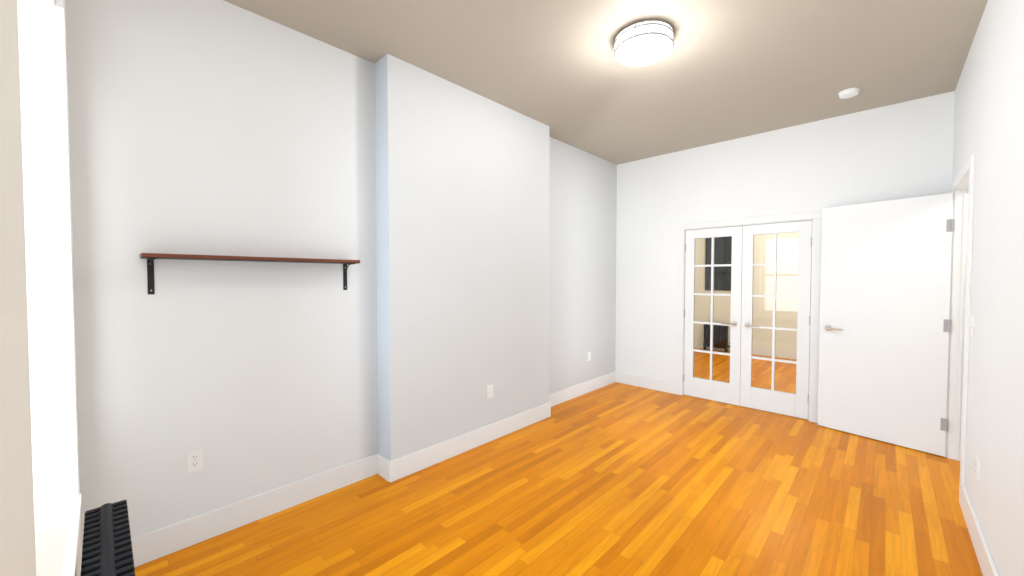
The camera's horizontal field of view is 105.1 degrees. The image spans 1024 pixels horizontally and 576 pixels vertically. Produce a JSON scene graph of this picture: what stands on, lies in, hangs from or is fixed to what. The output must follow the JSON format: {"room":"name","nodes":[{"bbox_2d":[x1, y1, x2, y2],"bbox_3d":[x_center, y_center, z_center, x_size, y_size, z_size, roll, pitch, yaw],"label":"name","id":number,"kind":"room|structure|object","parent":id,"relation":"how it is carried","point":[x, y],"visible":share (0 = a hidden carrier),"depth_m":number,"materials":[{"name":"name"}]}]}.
{"room":"empty bedroom","nodes":[
{"label":"empty bedroom","id":0,"kind":"room"},
{"bbox_2d":[0,0,81,575],"bbox_3d":[-1.008,-0.066,0.633,3.098,3.008,0.300,1,2,44],"label":"wall","id":1,"kind":"structure","parent":0,"point":[17,544],"depth_m":0.57,"materials":[{"name":"paint"}]},
{"bbox_2d":[17,0,80,575],"bbox_3d":[-1.265,-0.070,0.949,1.090,1.900,0.242,1,2,44],"label":"window","id":2,"kind":"structure","parent":1,"relation":"in","point":[70,555],"depth_m":1.30,"materials":[{"name":"white"}]},
{"bbox_2d":[66,0,616,545],"bbox_3d":[-0.407,-0.145,3.613,0.150,3.008,5.442,1,2,44],"label":"wall","id":3,"kind":"structure","parent":0,"point":[210,128],"depth_m":2.24,"materials":[{"name":"paint"}]},
{"bbox_2d":[186,448,202,473],"bbox_3d":[-1.730,0.943,2.140,0.010,0.115,0.070,1,2,44],"label":"outlet","id":4,"kind":"object","parent":3,"relation":"attached to","point":[194,460],"visible":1,"depth_m":2.14,"materials":[{"name":"white plastic"}]},
{"bbox_2d":[139,253,359,293],"bbox_3d":[-1.446,-0.077,2.305,0.154,0.203,1.070,1,2,44],"label":"shelf","id":5,"kind":"object","parent":3,"relation":"attached to","point":[150,257],"visible":1,"depth_m":2.11,"materials":[{"name":"brown wood"}]},
{"bbox_2d":[131,454,376,566],"bbox_3d":[-1.505,1.317,2.381,0.016,0.150,1.456,1,2,44],"label":"baseboard","id":6,"kind":"structure","parent":3,"relation":"attached to","point":[163,541],"depth_m":2.30,"materials":[{"name":"white wood"}]},
{"bbox_2d":[549,371,615,406],"bbox_3d":[0.854,1.251,4.851,0.016,0.150,1.693,1,2,44],"label":"baseboard","id":7,"kind":"structure","parent":3,"relation":"attached to","point":[566,394],"depth_m":4.84,"materials":[{"name":"white wood"}]},
{"bbox_2d":[375,54,390,460],"bbox_3d":[-0.934,-0.124,2.828,0.192,3.008,0.002,1,2,44],"label":"wall","id":8,"kind":"structure","parent":0,"point":[382,246],"depth_m":2.82,"materials":[{"name":"paint"}]},
{"bbox_2d":[377,453,389,481],"bbox_3d":[-0.936,1.304,2.856,0.183,0.150,0.016,1,2,44],"label":"baseboard","id":9,"kind":"structure","parent":8,"relation":"attached to","point":[383,466],"depth_m":2.85,"materials":[{"name":"white wood"}]},
{"bbox_2d":[388,54,548,460],"bbox_3d":[-0.309,-0.142,3.482,0.193,3.008,1.807,1,2,44],"label":"wall","id":10,"kind":"structure","parent":0,"point":[469,238],"depth_m":3.23,"materials":[{"name":"paint"}]},
{"bbox_2d":[389,402,550,482],"bbox_3d":[-0.234,1.289,3.447,0.016,0.150,1.841,1,2,44],"label":"baseboard","id":11,"kind":"structure","parent":10,"relation":"attached to","point":[408,464],"depth_m":3.25,"materials":[{"name":"white wood"}]},
{"bbox_2d":[487,384,492,398],"bbox_3d":[-0.192,0.918,3.486,0.010,0.115,0.070,1,2,44],"label":"outlet","id":12,"kind":"object","parent":10,"relation":"attached to","point":[489,391],"visible":1,"depth_m":3.48,"materials":[{"name":"white plastic"}]},
{"bbox_2d":[135,348,982,575],"bbox_3d":[2.168,1.409,3.638,5.598,0.100,9.400,1,2,44],"label":"floor","id":13,"kind":"structure","parent":0,"point":[617,479],"depth_m":2.47,"materials":[{"name":"brown wood"}]},
{"bbox_2d":[81,500,134,575],"bbox_3d":[-1.262,1.140,1.232,0.940,0.565,0.115,1,2,44],"label":"radiator","id":14,"kind":"object","parent":13,"relation":"on","point":[107,547],"visible":1,"depth_m":1.32,"materials":[{"name":"black metal"}]},
{"bbox_2d":[703,324,729,351],"bbox_3d":[4.074,0.986,7.753,0.510,0.525,0.140,1,2,44],"label":"radiator","id":15,"kind":"object","parent":13,"relation":"on","point":[720,336],"depth_m":7.72,"materials":[{"name":"black metal"}]},
{"bbox_2d":[224,0,987,164],"bbox_3d":[2.168,-1.698,3.555,5.598,0.100,9.400,1,2,44],"label":"ceiling","id":16,"kind":"structure","parent":0,"point":[724,70],"depth_m":2.74,"materials":[{"name":"paint"}]},
{"bbox_2d":[614,19,673,65],"bbox_3d":[0.849,-1.563,2.537,0.367,0.115,0.367,1,2,44],"label":"ceiling light","id":17,"kind":"object","parent":16,"relation":"attached to","point":[644,42],"visible":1,"depth_m":2.44,"materials":[{"name":"white glass"}]},
{"bbox_2d":[838,88,859,98],"bbox_3d":[2.812,-1.621,3.274,0.136,0.040,0.136,1,2,44],"label":"smoke detector","id":18,"kind":"object","parent":16,"relation":"attached to","point":[848,93],"visible":1,"depth_m":3.24,"materials":[{"name":"white plastic"}]},
{"bbox_2d":[694,232,798,350],"bbox_3d":[5.248,-0.231,6.821,5.598,3.008,0.120,1,2,44],"label":"wall","id":19,"kind":"structure","parent":0,"point":[767,278],"depth_m":7.26,"materials":[{"name":"beige paint"}]},
{"bbox_2d":[705,236,731,290],"bbox_3d":[4.184,-0.501,7.726,0.700,1.100,0.030,1,2,44],"label":"room window","id":20,"kind":"structure","parent":19,"relation":"in","point":[722,275],"depth_m":7.78,"materials":[{"name":"grey glass"}]},
{"bbox_2d":[694,340,796,359],"bbox_3d":[4.948,1.193,7.051,4.498,0.150,0.016,1,2,44],"label":"baseboard","id":21,"kind":"structure","parent":19,"relation":"attached to","point":[765,350],"depth_m":7.27,"materials":[{"name":"white wood"}]},
{"bbox_2d":[615,91,954,381],"bbox_3d":[2.649,-0.166,4.374,3.218,3.008,0.120,1,2,44],"label":"wall","id":22,"kind":"structure","parent":0,"point":[650,207],"depth_m":4.31,"materials":[{"name":"white paint"}]},
{"bbox_2d":[616,371,675,393],"bbox_3d":[1.745,1.242,5.181,0.848,0.150,0.016,1,2,44],"label":"baseboard","id":23,"kind":"structure","parent":22,"relation":"attached to","point":[649,383],"depth_m":5.15,"materials":[{"name":"white wood"}]},
{"bbox_2d":[683,226,742,405],"bbox_3d":[2.336,0.314,4.605,0.620,2.022,0.101,1,2,44],"label":"french door","id":24,"kind":"structure","parent":22,"relation":"in","point":[715,390],"depth_m":4.60,"materials":[{"name":"white paint"}]},
{"bbox_2d":[676,211,821,422],"bbox_3d":[2.603,0.281,4.430,1.395,2.113,0.152,1,2,44],"label":"door frame","id":25,"kind":"structure","parent":22,"relation":"attached to","point":[815,217],"depth_m":4.02,"materials":[{"name":"white wood"}]},
{"bbox_2d":[740,220,811,418],"bbox_3d":[2.788,0.325,4.174,0.622,2.022,0.101,1,2,44],"label":"french door","id":26,"kind":"structure","parent":22,"relation":"in","point":[773,400],"depth_m":4.17,"materials":[{"name":"white paint"}]},
{"bbox_2d":[952,0,1023,575],"bbox_3d":[1.890,-0.085,1.338,0.120,3.008,5.322,1,2,44],"label":"wall","id":27,"kind":"structure","parent":0,"point":[995,426],"depth_m":1.87,"materials":[{"name":"paint"}]},
{"bbox_2d":[817,193,953,456],"bbox_3d":[3.257,0.295,3.484,0.842,2.115,0.210,1,2,44],"label":"door","id":28,"kind":"structure","parent":27,"relation":"in","point":[885,320],"depth_m":3.42,"materials":[{"name":"white paint"}]},
{"bbox_2d":[945,154,974,505],"bbox_3d":[3.249,0.272,2.782,0.138,2.218,1.016,1,2,44],"label":"door frame","id":29,"kind":"structure","parent":27,"relation":"attached to","point":[962,189],"depth_m":3.09,"materials":[{"name":"white wood"}]},
{"bbox_2d":[969,316,973,335],"bbox_3d":[2.777,0.232,2.374,0.016,0.115,0.070,1,2,44],"label":"light switch","id":30,"kind":"object","parent":27,"relation":"attached to","point":[971,325],"visible":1,"depth_m":2.35,"materials":[{"name":"white plastic"}]},
{"bbox_2d":[975,456,979,481],"bbox_3d":[2.545,0.988,2.146,0.010,0.115,0.070,1,2,44],"label":"outlet","id":31,"kind":"object","parent":27,"relation":"attached to","point":[977,464],"visible":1,"depth_m":2.13,"materials":[{"name":"white plastic"}]},
{"bbox_2d":[961,484,998,575],"bbox_3d":[1.538,1.351,1.106,0.016,0.150,3.813,1,2,44],"label":"baseboard","id":32,"kind":"structure","parent":27,"relation":"attached to","point":[984,557],"depth_m":2.05,"materials":[{"name":"white wood"}]}
]}

